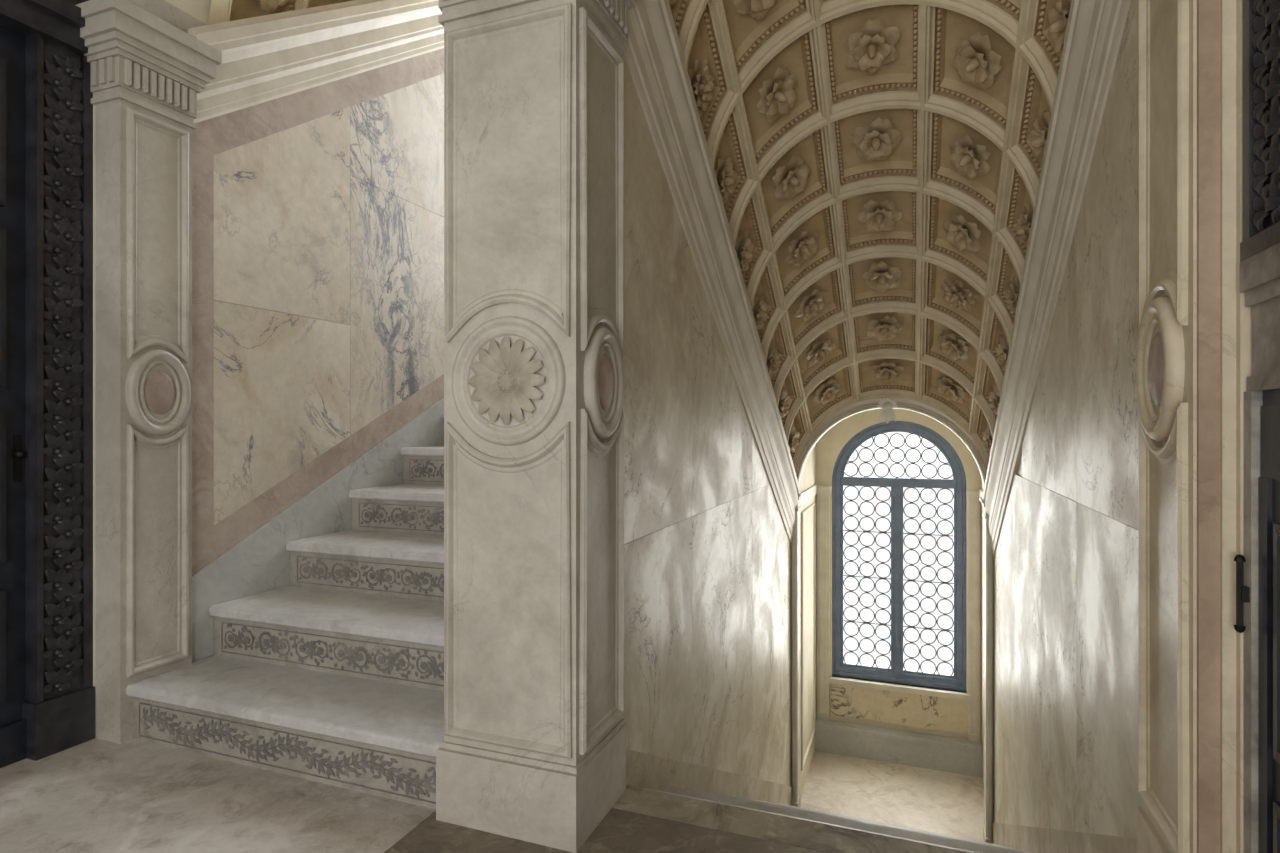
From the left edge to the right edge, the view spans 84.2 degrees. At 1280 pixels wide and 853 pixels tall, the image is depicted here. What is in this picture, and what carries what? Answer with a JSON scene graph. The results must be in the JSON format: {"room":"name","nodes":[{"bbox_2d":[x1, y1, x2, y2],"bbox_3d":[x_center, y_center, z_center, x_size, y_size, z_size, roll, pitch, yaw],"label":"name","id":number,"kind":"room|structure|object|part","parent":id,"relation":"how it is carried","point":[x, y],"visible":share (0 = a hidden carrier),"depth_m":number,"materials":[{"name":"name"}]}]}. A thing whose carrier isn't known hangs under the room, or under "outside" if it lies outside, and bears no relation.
{"room":"historic interior","nodes":[
{"label":"historic interior","id":0,"kind":"room"},
{"bbox_2d":[93,104,94,685],"bbox_3d":[-2.920,-0.950,1.093,0.365,4.300,3.960,0,0,21],"label":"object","id":1,"kind":"structure","parent":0,"point":[94,104],"depth_m":2.73,"materials":[{"name":"beige stone"}]},
{"bbox_2d":[165,0,210,24],"bbox_3d":[-0.392,-2.340,2.336,4.200,1.520,0.385,0,0,21],"label":"wall","id":2,"kind":"structure","parent":0,"point":[199,9],"depth_m":2.96,"materials":[{"name":"paint"}]},
{"bbox_2d":[208,0,352,24],"bbox_3d":[-0.388,-3.521,4.799,1.598,3.790,4.390,0,0,21],"label":"vault","id":3,"kind":"object","parent":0,"point":[221,11],"visible":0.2,"depth_m":3.29,"materials":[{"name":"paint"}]},
{"bbox_2d":[0,738,825,852],"bbox_3d":[-1.112,1.300,0.451,4.200,0.200,4.050,0,0,21],"label":"floor","id":4,"kind":"structure","parent":0,"point":[96,795],"depth_m":2.17,"materials":[{"name":"stone"}]},
{"bbox_2d":[126,414,443,808],"bbox_3d":[-0.344,0.018,4.901,1.480,2.365,5.269,0,0,21],"label":"staircase","id":5,"kind":"structure","parent":4,"relation":"on","point":[334,675],"depth_m":2.75,"materials":[{"name":"stone"}]},
{"bbox_2d":[436,0,635,852],"bbox_3d":[-0.330,-0.250,2.261,0.602,2.900,0.502,0,0,21],"label":"marble pillar","id":6,"kind":"structure","parent":4,"relation":"on","point":[532,749],"depth_m":2.10,"materials":[{"name":"beige stone"}]},
{"bbox_2d":[1136,0,1196,852],"bbox_3d":[1.324,-0.250,1.630,0.342,2.900,0.502,0,0,21],"label":"pilaster","id":7,"kind":"object","parent":4,"relation":"on","point":[1166,356],"visible":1,"depth_m":1.63,"materials":[{"name":"stone"}]},
{"bbox_2d":[623,54,791,805],"bbox_3d":[0.535,-0.632,4.489,0.417,8.128,4.430,0,0,21],"label":"wall","id":8,"kind":"structure","parent":0,"point":[707,547],"depth_m":3.09,"materials":[{"name":"stone"}]},
{"bbox_2d":[624,0,800,547],"bbox_3d":[0.597,-0.410,4.038,0.105,2.795,3.690,0,0,21],"label":"trim","id":9,"kind":"structure","parent":8,"relation":"attached to","point":[654,57],"depth_m":3.17,"materials":[{"name":"stone"}]},
{"bbox_2d":[612,785,977,852],"bbox_3d":[0.615,1.300,2.060,1.480,0.200,0.182,0,0,21],"label":"threshold","id":10,"kind":"object","parent":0,"point":[780,828],"visible":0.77,"depth_m":2.13,"materials":[{"name":"stone"}]},
{"bbox_2d":[800,445,817,794],"bbox_3d":[1.466,1.067,6.425,0.155,4.135,1.150,0,0,21],"label":"wall","id":11,"kind":"structure","parent":0,"point":[808,480],"depth_m":6.31,"materials":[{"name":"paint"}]},
{"bbox_2d":[668,0,1071,470],"bbox_3d":[1.267,-1.015,3.779,1.598,2.988,3.665,0,0,21],"label":"vault","id":12,"kind":"object","parent":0,"point":[877,164],"visible":0.84,"depth_m":3.69,"materials":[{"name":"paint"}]},
{"bbox_2d":[800,751,983,841],"bbox_3d":[2.151,3.235,5.912,1.800,0.200,1.620,0,0,21],"label":"floor","id":13,"kind":"structure","parent":0,"point":[935,801],"depth_m":6.02,"materials":[{"name":"stone"}]},
{"bbox_2d":[664,786,1028,852],"bbox_3d":[1.296,2.375,3.851,1.475,1.920,3.720,0,0,21],"label":"staircase","id":14,"kind":"structure","parent":13,"relation":"on","point":[810,814],"depth_m":2.66,"materials":[{"name":"stone"}]},
{"bbox_2d":[791,397,993,843],"bbox_3d":[1.995,1.067,5.505,1.800,4.135,0.230,0,0,21],"label":"archway","id":15,"kind":"object","parent":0,"point":[887,403],"visible":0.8,"depth_m":5.45,"materials":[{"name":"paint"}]},
{"bbox_2d":[815,408,981,776],"bbox_3d":[2.480,1.117,6.776,1.800,4.235,0.470,0,0,21],"label":"wall","id":16,"kind":"structure","parent":0,"point":[897,723],"depth_m":6.63,"materials":[{"name":"paint"}]},
{"bbox_2d":[817,486,979,742],"bbox_3d":[2.400,1.718,6.652,1.462,2.275,0.060,0,0,21],"label":"window surround","id":17,"kind":"object","parent":16,"relation":"attached to","point":[823,495],"depth_m":6.87,"materials":[{"name":"stone"}]},
{"bbox_2d":[832,421,965,690],"bbox_3d":[2.458,1.185,6.768,1.220,2.500,0.120,0,0,21],"label":"window","id":18,"kind":"structure","parent":16,"relation":"in","point":[896,673],"depth_m":6.72,"materials":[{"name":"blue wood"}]},
{"bbox_2d":[843,433,953,675],"bbox_3d":[2.457,1.204,6.765,0.996,2.280,0.017,0,0,21],"label":"lattice","id":19,"kind":"object","parent":18,"relation":"attached to","point":[929,463],"visible":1,"depth_m":6.74,"materials":[{"name":"black metal"}]},
{"bbox_3d":[2.429,2.647,6.664,1.220,0.305,0.024,0,0,21],"label":"sill panel","id":20,"kind":"part","parent":16,"relation":"part of","materials":[{"name":"stone"}]},
{"bbox_2d":[979,0,1251,852],"bbox_3d":[1.594,0.100,2.121,0.334,6.400,9.100,0,0,21],"label":"wall","id":21,"kind":"structure","parent":0,"point":[1224,320],"depth_m":1.47,"materials":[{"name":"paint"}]},
{"bbox_2d":[994,474,1040,827],"bbox_3d":[2.257,1.606,4.282,0.012,2.650,2.048,0,0,21],"label":"marble slab","id":22,"kind":"object","parent":21,"relation":"attached to","point":[1017,558],"visible":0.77,"depth_m":4.03,"materials":[{"name":"beige stone"}]},
{"bbox_2d":[1022,227,1075,500],"bbox_3d":[1.868,-0.237,3.263,0.012,1.032,1.368,0,0,21],"label":"marble slab","id":23,"kind":"object","parent":21,"relation":"attached to","point":[1049,440],"visible":0.79,"depth_m":2.94,"materials":[{"name":"beige stone"}]},
{"bbox_2d":[982,0,1130,559],"bbox_3d":[1.938,-0.410,3.526,0.105,2.795,3.690,0,0,21],"label":"trim","id":24,"kind":"structure","parent":21,"relation":"attached to","point":[1095,28],"depth_m":2.80,"materials":[{"name":"stone"}]},
{"bbox_2d":[1041,486,1075,831],"bbox_3d":[1.758,1.083,2.974,0.012,1.605,0.748,0,0,21],"label":"marble slab","id":25,"kind":"object","parent":21,"relation":"attached to","point":[1058,512],"visible":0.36,"depth_m":2.96,"materials":[{"name":"beige stone"}]},
{"bbox_2d":[992,822,1136,852],"bbox_3d":[1.964,2.249,3.532,0.024,2.367,3.660,0,0,21],"label":"stringer","id":26,"kind":"object","parent":21,"relation":"attached to","point":[1024,838],"visible":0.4,"depth_m":2.94,"materials":[{"name":"stone"}]},
{"bbox_2d":[1076,0,1138,528],"bbox_3d":[1.470,-0.504,2.222,0.012,1.567,0.858,0,0,21],"label":"marble slab","id":27,"kind":"object","parent":21,"relation":"attached to","point":[1107,410],"visible":0.75,"depth_m":2.16,"materials":[{"name":"beige stone"}]},
{"bbox_2d":[1076,502,1142,838],"bbox_3d":[1.470,0.892,2.222,0.012,1.222,0.858,0,0,21],"label":"marble slab","id":28,"kind":"object","parent":21,"relation":"attached to","point":[1108,799],"visible":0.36,"depth_m":2.22,"materials":[{"name":"beige stone"}]},
{"bbox_2d":[1239,0,1279,852],"bbox_3d":[1.022,-0.400,0.881,0.040,3.200,1.175,0,0,21],"label":"door","id":29,"kind":"structure","parent":21,"relation":"in","point":[1259,265],"depth_m":1.37,"materials":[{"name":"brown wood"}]},
{"bbox_2d":[1234,554,1249,632],"bbox_3d":[1.205,0.335,1.419,0.025,0.158,0.020,0,0,21],"label":"door hinge","id":30,"kind":"structure","parent":29,"relation":"attached to","point":[1242,592],"depth_m":1.42,"materials":[{"name":"metal"}]},
{"bbox_3d":[-1.317,-1.648,5.090,0.408,6.096,4.630,0,0,21],"label":"wall","id":31,"kind":"structure","parent":0,"visible":0},
{"bbox_2d":[0,0,94,767],"bbox_3d":[-2.495,-0.450,1.807,0.170,3.300,1.996,0,0,21],"label":"door","id":32,"kind":"structure","parent":31,"relation":"in","point":[47,690],"depth_m":2.58,"materials":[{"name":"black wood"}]},
{"bbox_3d":[-2.232,0.115,2.549,0.030,0.170,0.036,0,0,21],"label":"knob","id":33,"kind":"part","parent":32,"relation":"part of","materials":[{"name":"metal"}]},
{"bbox_2d":[75,0,221,743],"bbox_3d":[-2.005,-0.240,2.866,0.362,2.920,0.476,0,0,21],"label":"pilaster","id":34,"kind":"object","parent":31,"relation":"attached to","point":[148,73],"visible":0.99,"depth_m":2.74,"materials":[{"name":"stone"}]},
{"bbox_2d":[214,107,349,324],"bbox_3d":[-1.716,-1.141,3.457,0.011,1.180,0.803,0,0,21],"label":"marble slab","id":35,"kind":"object","parent":31,"relation":"attached to","point":[282,199],"visible":1,"depth_m":3.46,"materials":[{"name":"beige stone"}]},
{"bbox_2d":[214,300,349,524],"bbox_3d":[-1.716,-0.059,3.457,0.011,0.980,0.803,0,0,21],"label":"marble slab","id":36,"kind":"object","parent":31,"relation":"attached to","point":[282,380],"visible":1,"depth_m":3.36,"materials":[{"name":"beige stone"}]},
{"bbox_2d":[188,0,443,122],"bbox_3d":[-1.071,-2.995,5.044,0.140,3.514,4.540,0,0,21],"label":"trim","id":37,"kind":"structure","parent":31,"relation":"attached to","point":[265,58],"depth_m":3.49,"materials":[{"name":"stone"}]},
{"bbox_2d":[192,48,443,574],"bbox_3d":[-1.107,-1.849,5.052,0.012,5.017,4.550,0,0,21],"label":"pink border","id":38,"kind":"structure","parent":31,"relation":"attached to","point":[219,134],"depth_m":3.19,"materials":[{"name":"stone"}]},
{"bbox_2d":[192,397,443,661],"bbox_3d":[-1.098,-0.200,5.049,0.030,2.599,4.550,0,0,21],"label":"stringer","id":39,"kind":"object","parent":31,"relation":"attached to","point":[260,562],"visible":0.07,"depth_m":3.44,"materials":[{"name":"stone"}]},
{"bbox_2d":[350,175,443,435],"bbox_3d":[-1.412,-0.655,4.254,0.011,1.408,0.898,0,0,21],"label":"marble slab","id":40,"kind":"object","parent":31,"relation":"attached to","point":[397,244],"visible":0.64,"depth_m":4.12,"materials":[{"name":"white stone"}]},
{"bbox_2d":[350,73,443,216],"bbox_3d":[-1.412,-1.854,4.254,0.011,0.987,0.898,0,0,21],"label":"marble slab","id":41,"kind":"object","parent":31,"relation":"attached to","point":[397,136],"visible":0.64,"depth_m":4.24,"materials":[{"name":"white stone"}]}
]}

